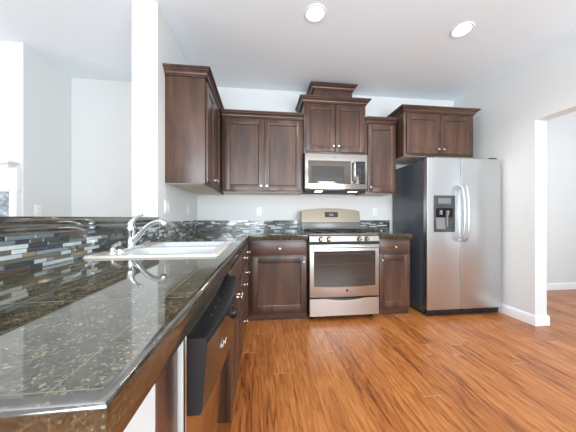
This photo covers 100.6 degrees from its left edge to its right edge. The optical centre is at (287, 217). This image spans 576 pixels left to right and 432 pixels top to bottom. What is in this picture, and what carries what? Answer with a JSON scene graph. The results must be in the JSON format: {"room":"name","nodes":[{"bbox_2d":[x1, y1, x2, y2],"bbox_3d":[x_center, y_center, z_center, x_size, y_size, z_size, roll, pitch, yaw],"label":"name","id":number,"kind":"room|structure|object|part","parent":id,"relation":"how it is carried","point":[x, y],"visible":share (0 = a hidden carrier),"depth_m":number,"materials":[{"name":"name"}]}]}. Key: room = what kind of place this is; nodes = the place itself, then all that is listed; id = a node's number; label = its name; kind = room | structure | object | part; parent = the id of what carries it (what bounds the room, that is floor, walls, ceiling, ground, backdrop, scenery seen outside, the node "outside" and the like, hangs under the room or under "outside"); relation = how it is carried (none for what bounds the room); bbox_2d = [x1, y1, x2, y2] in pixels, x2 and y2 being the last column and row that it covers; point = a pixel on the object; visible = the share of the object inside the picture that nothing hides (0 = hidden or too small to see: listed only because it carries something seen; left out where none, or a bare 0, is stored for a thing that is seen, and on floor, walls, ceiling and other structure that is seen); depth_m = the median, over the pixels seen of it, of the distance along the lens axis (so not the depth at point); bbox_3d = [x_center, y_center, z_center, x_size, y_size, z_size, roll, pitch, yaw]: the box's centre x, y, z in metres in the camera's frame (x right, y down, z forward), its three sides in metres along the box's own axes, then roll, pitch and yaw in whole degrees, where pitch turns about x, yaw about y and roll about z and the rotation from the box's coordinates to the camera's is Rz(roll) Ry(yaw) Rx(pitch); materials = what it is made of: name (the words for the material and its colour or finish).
{"room":"kitchen","nodes":[
{"label":"kitchen","id":0,"kind":"room"},
{"bbox_2d":[0,41,70,216],"bbox_3d":[-4.078,-0.293,2.410,3.040,2.770,0.586,0,0,-7],"label":"wall","id":1,"kind":"structure","parent":0,"point":[35,94],"depth_m":2.43,"materials":[{"name":"white paint"}]},
{"bbox_2d":[34,205,40,215],"bbox_3d":[-2.546,-0.073,2.437,0.008,0.116,0.072,0,0,-7],"label":"wall outlet","id":2,"kind":"object","parent":1,"relation":"attached to","point":[37,208],"visible":0.84,"depth_m":2.43,"materials":[{"name":"white plastic"}]},
{"bbox_2d":[2,0,196,275],"bbox_3d":[-1.086,-0.293,1.637,0.190,2.770,2.800,0,0,-7],"label":"wall","id":3,"kind":"structure","parent":0,"point":[154,44],"depth_m":1.86,"materials":[{"name":"white paint"}]},
{"bbox_2d":[0,225,158,275],"bbox_3d":[-0.913,0.118,1.022,0.012,0.120,1.700,0,0,-7],"label":"backsplash","id":4,"kind":"structure","parent":3,"relation":"attached to","point":[18,253],"depth_m":0.92,"materials":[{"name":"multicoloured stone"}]},
{"bbox_2d":[0,216,158,236],"bbox_3d":[-1.030,0.026,1.008,0.248,0.062,1.697,0,0,-7],"label":"bar ledge","id":5,"kind":"object","parent":3,"relation":"on","point":[25,225],"visible":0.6,"depth_m":0.93,"materials":[{"name":"stone"}]},
{"bbox_2d":[164,200,169,213],"bbox_3d":[-1.031,-0.093,2.046,0.010,0.116,0.118,0,0,-7],"label":"light switch","id":6,"kind":"object","parent":3,"relation":"attached to","point":[166,202],"visible":1,"depth_m":2.03,"materials":[{"name":"white plastic"}]},
{"bbox_2d":[159,220,197,239],"bbox_3d":[-1.077,0.106,2.454,0.012,0.144,1.178,0,0,-7],"label":"backsplash","id":7,"kind":"structure","parent":3,"relation":"attached to","point":[174,228],"depth_m":2.27,"materials":[{"name":"tile"}]},
{"bbox_2d":[162,63,223,194],"bbox_3d":[-0.899,-0.776,2.516,0.378,0.974,1.090,0,0,-7],"label":"upper cabinet","id":8,"kind":"object","parent":3,"relation":"attached to","point":[193,102],"visible":1,"depth_m":2.03,"materials":[{"name":"brown wood"}]},
{"bbox_3d":[-0.899,-1.230,2.516,0.378,0.067,1.090,0,0,-7],"label":"crown molding","id":9,"kind":"part","parent":8,"relation":"part of","materials":[{"name":"brown wood"}]},
{"bbox_3d":[-0.718,-0.740,2.218,0.020,0.853,0.310,0,0,-7],"label":"door","id":10,"kind":"part","parent":8,"relation":"part of","materials":[{"name":"brown wood"}]},
{"bbox_3d":[-0.755,-0.740,2.543,0.020,0.853,0.315,0,0,-7],"label":"door","id":11,"kind":"part","parent":8,"relation":"part of","materials":[{"name":"brown wood"}]},
{"bbox_2d":[123,384,154,431],"bbox_3d":[-0.536,0.664,0.346,0.610,0.855,0.108,0,0,-7],"label":"wall","id":12,"kind":"structure","parent":0,"point":[143,420],"depth_m":0.39,"materials":[{"name":"white paint"}]},
{"bbox_2d":[0,0,575,100],"bbox_3d":[0.144,-1.728,0.520,11.200,0.100,5.500,0,0,-7],"label":"ceiling","id":13,"kind":"structure","parent":0,"point":[387,48],"depth_m":2.21,"materials":[{"name":"white paint"}]},
{"bbox_2d":[304,4,325,22],"bbox_3d":[0.224,-1.674,1.963,0.180,0.008,0.180,0,0,-7],"label":"recessed light","id":14,"kind":"object","parent":13,"relation":"in","point":[314,13],"visible":1,"depth_m":1.96,"materials":[{"name":"white"}]},
{"bbox_2d":[450,22,474,37],"bbox_3d":[1.553,-1.674,2.135,0.180,0.008,0.180,0,0,-7],"label":"recessed light","id":15,"kind":"object","parent":13,"relation":"in","point":[462,29],"visible":1,"depth_m":2.13,"materials":[{"name":"white"}]},
{"bbox_2d":[71,78,575,282],"bbox_3d":[-0.164,-0.293,3.212,11.200,2.770,0.120,0,0,-7],"label":"wall","id":16,"kind":"structure","parent":0,"point":[101,110],"depth_m":3.10,"materials":[{"name":"white paint"}]},
{"bbox_2d":[198,220,298,231],"bbox_3d":[-0.496,0.106,3.107,1.288,0.144,0.012,0,0,-7],"label":"backsplash","id":17,"kind":"structure","parent":16,"relation":"attached to","point":[203,225],"depth_m":3.10,"materials":[{"name":"tile"}]},
{"bbox_2d":[256,207,261,215],"bbox_3d":[-0.379,-0.080,3.123,0.072,0.116,0.008,0,0,-7],"label":"wall outlet","id":18,"kind":"object","parent":16,"relation":"attached to","point":[258,209],"visible":1,"depth_m":3.12,"materials":[{"name":"white plastic"}]},
{"bbox_2d":[221,109,303,194],"bbox_3d":[-0.307,-0.765,2.944,0.950,0.932,0.378,0,0,-7],"label":"upper cabinet","id":19,"kind":"object","parent":16,"relation":"attached to","point":[262,151],"visible":1,"depth_m":2.79,"materials":[{"name":"brown wood"}]},
{"bbox_3d":[-0.505,-0.734,2.774,0.447,0.825,0.020,0,0,-7],"label":"door","id":20,"kind":"part","parent":19,"relation":"part of","materials":[{"name":"brown wood"}]},
{"bbox_3d":[-0.307,-1.198,2.944,0.950,0.067,0.378,0,0,-7],"label":"crown molding","id":21,"kind":"part","parent":19,"relation":"part of","materials":[{"name":"brown wood"}]},
{"bbox_3d":[-0.060,-0.734,2.825,0.437,0.825,0.020,0,0,-7],"label":"door","id":22,"kind":"part","parent":19,"relation":"part of","materials":[{"name":"brown wood"}]},
{"bbox_2d":[295,94,371,154],"bbox_3d":[0.550,-1.102,3.032,0.872,0.672,0.398,0,0,-7],"label":"upper cabinet","id":23,"kind":"object","parent":16,"relation":"attached to","point":[331,124],"visible":0.97,"depth_m":2.87,"materials":[{"name":"brown wood"}]},
{"bbox_3d":[0.388,-1.072,2.856,0.358,0.557,0.020,0,0,-7],"label":"door","id":24,"kind":"part","parent":23,"relation":"part of","materials":[{"name":"brown wood"}]},
{"bbox_2d":[306,81,357,96],"bbox_3d":[0.543,-1.535,3.059,0.586,0.192,0.343,0,0,-7],"label":"box","id":25,"kind":"object","parent":23,"relation":"on","point":[315,88],"visible":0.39,"depth_m":2.93,"materials":[{"name":"brown wood"}]},
{"bbox_3d":[0.550,-1.404,3.032,0.872,0.067,0.398,0,0,-7],"label":"crown molding","id":26,"kind":"part","parent":23,"relation":"part of","materials":[{"name":"brown wood"}]},
{"bbox_2d":[301,153,366,194],"bbox_3d":[0.554,-0.537,2.999,0.762,0.452,0.460,0,0,-7],"label":"microwave","id":27,"kind":"object","parent":23,"relation":"attached to","point":[323,173],"visible":0.98,"depth_m":2.82,"materials":[{"name":"grey metal"}]},
{"bbox_3d":[0.490,-0.535,2.809,0.512,0.270,0.005,0,0,-7],"label":"door glass","id":28,"kind":"part","parent":27,"relation":"part of","materials":[{"name":"brown"}]},
{"bbox_3d":[0.785,-0.538,2.821,0.025,0.274,0.053,0,0,-7],"label":"handle","id":29,"kind":"part","parent":27,"relation":"part of","materials":[{"name":"silver metal"}]},
{"bbox_3d":[0.865,-0.535,2.851,0.110,0.270,0.005,0,0,-7],"label":"control panel","id":30,"kind":"part","parent":27,"relation":"part of","materials":[{"name":"black plastic"}]},
{"bbox_3d":[0.749,-1.072,2.897,0.358,0.557,0.020,0,0,-7],"label":"door","id":31,"kind":"part","parent":23,"relation":"part of","materials":[{"name":"brown wood"}]},
{"bbox_2d":[360,220,389,230],"bbox_3d":[1.160,0.106,3.296,0.505,0.144,0.012,0,0,-7],"label":"backsplash","id":32,"kind":"structure","parent":16,"relation":"attached to","point":[376,225],"depth_m":3.30,"materials":[{"name":"tile"}]},
{"bbox_2d":[373,208,377,215],"bbox_3d":[1.207,-0.080,3.304,0.072,0.116,0.008,0,0,-7],"label":"wall outlet","id":33,"kind":"object","parent":16,"relation":"attached to","point":[375,210],"visible":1,"depth_m":3.30,"materials":[{"name":"white plastic"}]},
{"bbox_2d":[355,116,397,195],"bbox_3d":[1.135,-0.765,3.109,0.404,0.932,0.378,0,0,-7],"label":"upper cabinet","id":34,"kind":"object","parent":16,"relation":"attached to","point":[380,132],"visible":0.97,"depth_m":2.96,"materials":[{"name":"brown wood"}]},
{"bbox_3d":[1.157,-0.734,2.964,0.355,0.825,0.020,0,0,-7],"label":"door","id":35,"kind":"part","parent":34,"relation":"part of","materials":[{"name":"brown wood"}]},
{"bbox_3d":[1.135,-1.198,3.109,0.404,0.067,0.378,0,0,-7],"label":"crown molding","id":36,"kind":"part","parent":34,"relation":"part of","materials":[{"name":"brown wood"}]},
{"bbox_2d":[387,104,480,164],"bbox_3d":[1.810,-1.035,3.113,1.021,0.586,0.523,0,0,-7],"label":"upper cabinet","id":37,"kind":"object","parent":16,"relation":"attached to","point":[422,131],"visible":0.95,"depth_m":2.89,"materials":[{"name":"brown wood"}]},
{"bbox_3d":[1.620,-1.002,2.871,0.422,0.468,0.020,0,0,-7],"label":"door","id":38,"kind":"part","parent":37,"relation":"part of","materials":[{"name":"brown wood"}]},
{"bbox_3d":[1.810,-1.294,3.113,1.021,0.067,0.523,0,0,-7],"label":"crown molding","id":39,"kind":"part","parent":37,"relation":"part of","materials":[{"name":"brown wood"}]},
{"bbox_3d":[2.048,-1.002,2.920,0.425,0.468,0.020,0,0,-7],"label":"door","id":40,"kind":"part","parent":37,"relation":"part of","materials":[{"name":"brown wood"}]},
{"bbox_2d":[547,282,575,289],"bbox_3d":[3.924,1.039,3.610,2.787,0.105,0.016,0,0,-7],"label":"baseboard","id":41,"kind":"structure","parent":16,"relation":"attached to","point":[565,285],"depth_m":3.63,"materials":[{"name":"white"}]},
{"bbox_2d":[226,289,575,431],"bbox_3d":[0.144,1.142,0.520,11.200,0.100,5.500,0,0,-7],"label":"floor","id":42,"kind":"structure","parent":0,"point":[413,371],"depth_m":1.68,"materials":[{"name":"laminate"}]},
{"bbox_2d":[0,160,21,215],"bbox_3d":[-3.409,0.285,2.134,1.754,1.614,0.114,0,0,-7],"label":"fireplace","id":43,"kind":"object","parent":42,"relation":"on","point":[10,176],"visible":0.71,"depth_m":2.24,"materials":[{"name":"grey stone"}]},
{"bbox_2d":[0,160,20,167],"bbox_3d":[-3.415,-0.495,2.133,1.742,0.054,0.114,0,0,-7],"label":"mantel shelf","id":44,"kind":"object","parent":43,"relation":"attached to","point":[3,163],"depth_m":2.22,"materials":[{"name":"white"}]},
{"bbox_2d":[155,349,177,431],"bbox_3d":[-0.530,0.664,0.454,0.580,0.855,0.105,0,0,-6],"label":"end panel","id":45,"kind":"object","parent":42,"relation":"on","point":[166,386],"visible":0.02,"depth_m":0.48,"materials":[{"name":"brown wood"}]},
{"bbox_2d":[178,275,236,431],"bbox_3d":[-0.523,0.670,0.814,0.684,0.847,0.600,0,0,-6],"label":"dishwasher","id":46,"kind":"object","parent":42,"relation":"on","point":[202,355],"visible":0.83,"depth_m":0.61,"materials":[{"name":"grey plastic"}]},
{"bbox_2d":[226,253,242,429],"bbox_3d":[-0.589,0.664,1.421,0.632,0.855,0.610,0,0,-6],"label":"base cabinet","id":47,"kind":"object","parent":42,"relation":"on","point":[234,354],"visible":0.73,"depth_m":1.39,"materials":[{"name":"brown wood"}]},
{"bbox_3d":[-0.301,0.702,1.302,0.020,0.580,0.290,0,0,-6],"label":"door","id":48,"kind":"part","parent":47,"relation":"part of","materials":[{"name":"brown wood"}]},
{"bbox_3d":[-0.331,0.702,1.596,0.020,0.580,0.290,0,0,-6],"label":"door","id":49,"kind":"part","parent":47,"relation":"part of","materials":[{"name":"brown wood"}]},
{"bbox_2d":[241,247,247,349],"bbox_3d":[-0.637,0.664,1.905,0.632,0.855,0.358,0,0,-6],"label":"base cabinet","id":50,"kind":"object","parent":42,"relation":"on","point":[244,257],"visible":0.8,"depth_m":1.92,"materials":[{"name":"brown wood"}]},
{"bbox_3d":[-0.364,0.544,1.932,0.020,0.265,0.334,0,0,-6],"label":"drawer","id":51,"kind":"part","parent":50,"relation":"part of","materials":[{"name":"brown wood"}]},
{"bbox_3d":[-0.364,0.325,1.932,0.020,0.143,0.334,0,0,-6],"label":"drawer","id":52,"kind":"part","parent":50,"relation":"part of","materials":[{"name":"brown wood"}]},
{"bbox_3d":[-0.364,0.842,1.932,0.020,0.300,0.334,0,0,-6],"label":"drawer","id":53,"kind":"part","parent":50,"relation":"part of","materials":[{"name":"brown wood"}]},
{"bbox_2d":[245,243,249,324],"bbox_3d":[-0.672,0.664,2.252,0.632,0.855,0.336,0,0,-6],"label":"base cabinet","id":54,"kind":"object","parent":42,"relation":"on","point":[246,246],"visible":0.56,"depth_m":2.33,"materials":[{"name":"brown wood"}]},
{"bbox_3d":[-0.398,0.702,2.268,0.020,0.580,0.288,0,0,-6],"label":"door","id":55,"kind":"part","parent":54,"relation":"part of","materials":[{"name":"brown wood"}]},
{"bbox_2d":[248,240,306,320],"bbox_3d":[-0.139,0.664,2.820,0.636,0.855,0.662,0,0,-7],"label":"base cabinet","id":56,"kind":"object","parent":42,"relation":"on","point":[277,278],"visible":0.95,"depth_m":2.53,"materials":[{"name":"brown wood"}]},
{"bbox_2d":[0,231,307,431],"bbox_3d":[-0.332,0.206,1.666,1.286,0.057,2.886,0,0,-7],"label":"countertop","id":57,"kind":"structure","parent":56,"relation":"on","point":[84,343],"depth_m":0.39,"materials":[{"name":"stone"}]},
{"bbox_2d":[116,214,166,251],"bbox_3d":[-0.771,0.072,1.301,0.216,0.190,0.250,0,0,-7],"label":"kitchen faucet","id":58,"kind":"object","parent":57,"relation":"on","point":[132,239],"visible":0.95,"depth_m":1.28,"materials":[{"name":"silver metal"}]},
{"bbox_3d":[-0.850,0.161,1.292,0.056,0.012,0.250,0,0,-7],"label":"plate","id":59,"kind":"part","parent":58,"relation":"part of","materials":[{"name":"silver metal"}]},
{"bbox_3d":[-0.825,0.009,1.295,0.079,0.065,0.032,0,0,-7],"label":"lever","id":60,"kind":"part","parent":58,"relation":"part of","materials":[{"name":"silver metal"}]},
{"bbox_3d":[-0.756,0.074,1.300,0.186,0.134,0.031,0,0,-4],"label":"spout","id":61,"kind":"part","parent":58,"relation":"part of","materials":[{"name":"silver metal"}]},
{"bbox_2d":[82,241,231,258],"bbox_3d":[-0.647,0.255,1.374,0.582,0.177,0.620,0,0,-7],"label":"sink","id":62,"kind":"object","parent":57,"relation":"in","point":[203,248],"visible":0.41,"depth_m":1.34,"materials":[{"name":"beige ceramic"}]},
{"bbox_2d":[107,241,120,252],"bbox_3d":[-0.834,0.139,1.148,0.057,0.055,0.041,0,0,-7],"label":"sprayer","id":63,"kind":"object","parent":62,"relation":"on","point":[112,249],"visible":1,"depth_m":1.14,"materials":[{"name":"silver metal"}]},
{"bbox_3d":[-0.585,0.255,1.235,0.415,0.177,0.250,0,0,-7],"label":"bowl","id":64,"kind":"part","parent":62,"relation":"part of","materials":[{"name":"white ceramic"}]},
{"bbox_3d":[-0.617,0.255,1.520,0.415,0.177,0.245,0,0,-7],"label":"bowl","id":65,"kind":"part","parent":62,"relation":"part of","materials":[{"name":"white ceramic"}]},
{"bbox_3d":[-0.092,0.325,2.534,0.575,0.143,0.020,0,0,-7],"label":"drawer","id":66,"kind":"part","parent":56,"relation":"part of","materials":[{"name":"brown wood"}]},
{"bbox_3d":[-0.092,0.702,2.534,0.575,0.580,0.020,0,0,-7],"label":"door","id":67,"kind":"part","parent":56,"relation":"part of","materials":[{"name":"brown wood"}]},
{"bbox_2d":[300,208,378,318],"bbox_3d":[0.570,0.486,2.835,0.764,1.212,0.736,0,0,-7],"label":"gas range","id":68,"kind":"object","parent":42,"relation":"on","point":[343,257],"visible":0.94,"depth_m":2.55,"materials":[{"name":"silver metal"}]},
{"bbox_2d":[300,231,377,234],"bbox_3d":[0.565,0.178,2.882,0.764,0.016,0.642,0,0,-7],"label":"cooktop","id":69,"kind":"object","parent":68,"relation":"in","point":[306,232],"depth_m":2.59,"materials":[{"name":"black metal"}]},
{"bbox_3d":[0.602,0.943,2.557,0.756,0.182,0.041,0,0,-7],"label":"storage drawer","id":70,"kind":"part","parent":68,"relation":"part of","materials":[{"name":"silver metal"}]},
{"bbox_3d":[0.602,0.560,2.556,0.756,0.552,0.043,0,0,-7],"label":"oven door","id":71,"kind":"part","parent":68,"relation":"part of","materials":[{"name":"silver metal"}]},
{"bbox_3d":[0.602,0.220,2.554,0.764,0.067,0.049,0,0,-7],"label":"control panel","id":72,"kind":"part","parent":68,"relation":"part of","materials":[{"name":"silver metal"}]},
{"bbox_3d":[0.608,0.300,2.502,0.708,0.024,0.067,0,0,-7],"label":"handle","id":73,"kind":"part","parent":68,"relation":"part of","materials":[{"name":"silver metal"}]},
{"bbox_3d":[0.605,0.535,2.531,0.612,0.310,0.001,0,0,-7],"label":"frame","id":74,"kind":"part","parent":68,"relation":"part of","materials":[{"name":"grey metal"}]},
{"bbox_2d":[375,239,409,314],"bbox_3d":[1.151,0.664,2.967,0.404,0.855,0.662,0,0,-7],"label":"base cabinet","id":75,"kind":"object","parent":42,"relation":"on","point":[394,254],"visible":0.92,"depth_m":2.68,"materials":[{"name":"brown wood"}]},
{"bbox_2d":[371,231,412,238],"bbox_3d":[1.153,0.206,2.968,0.416,0.057,0.636,0,0,-7],"label":"countertop","id":76,"kind":"structure","parent":75,"relation":"on","point":[382,234],"depth_m":2.66,"materials":[{"name":"stone"}]},
{"bbox_3d":[1.189,0.325,2.681,0.355,0.143,0.020,0,0,-7],"label":"drawer","id":77,"kind":"part","parent":75,"relation":"part of","materials":[{"name":"brown wood"}]},
{"bbox_3d":[1.189,0.702,2.681,0.355,0.580,0.020,0,0,-7],"label":"door","id":78,"kind":"part","parent":75,"relation":"part of","materials":[{"name":"brown wood"}]},
{"bbox_2d":[393,156,500,315],"bbox_3d":[1.938,0.204,2.971,0.907,1.776,0.775,0,0,-7],"label":"refrigerator","id":79,"kind":"object","parent":42,"relation":"on","point":[451,207],"visible":0.99,"depth_m":2.68,"materials":[{"name":"grey metal"}]},
{"bbox_3d":[1.720,0.176,2.671,0.407,1.682,0.062,0,0,-7],"label":"door","id":80,"kind":"part","parent":79,"relation":"part of","materials":[{"name":"silver metal"}]},
{"bbox_3d":[1.908,-0.053,2.621,0.025,0.639,0.086,0,0,-7],"label":"handle","id":81,"kind":"part","parent":79,"relation":"part of","materials":[{"name":"silver metal"}]},
{"bbox_3d":[1.960,-0.053,2.627,0.025,0.639,0.086,0,0,-7],"label":"handle","id":82,"kind":"part","parent":79,"relation":"part of","materials":[{"name":"silver metal"}]},
{"bbox_3d":[2.174,0.176,2.723,0.494,1.682,0.062,0,0,-7],"label":"door","id":83,"kind":"part","parent":79,"relation":"part of","materials":[{"name":"silver metal"}]},
{"bbox_2d":[454,28,575,314],"bbox_3d":[2.702,-0.293,1.264,0.136,2.770,4.400,0,0,-7],"label":"wall","id":84,"kind":"structure","parent":0,"point":[516,105],"depth_m":2.53,"materials":[{"name":"white paint"}]},
{"bbox_2d":[498,303,549,325],"bbox_3d":[2.512,1.039,2.928,0.168,0.105,1.032,0,0,-7],"label":"baseboard","id":85,"kind":"structure","parent":84,"relation":"attached to","point":[535,320],"depth_m":2.50,"materials":[{"name":"white"}]}
]}

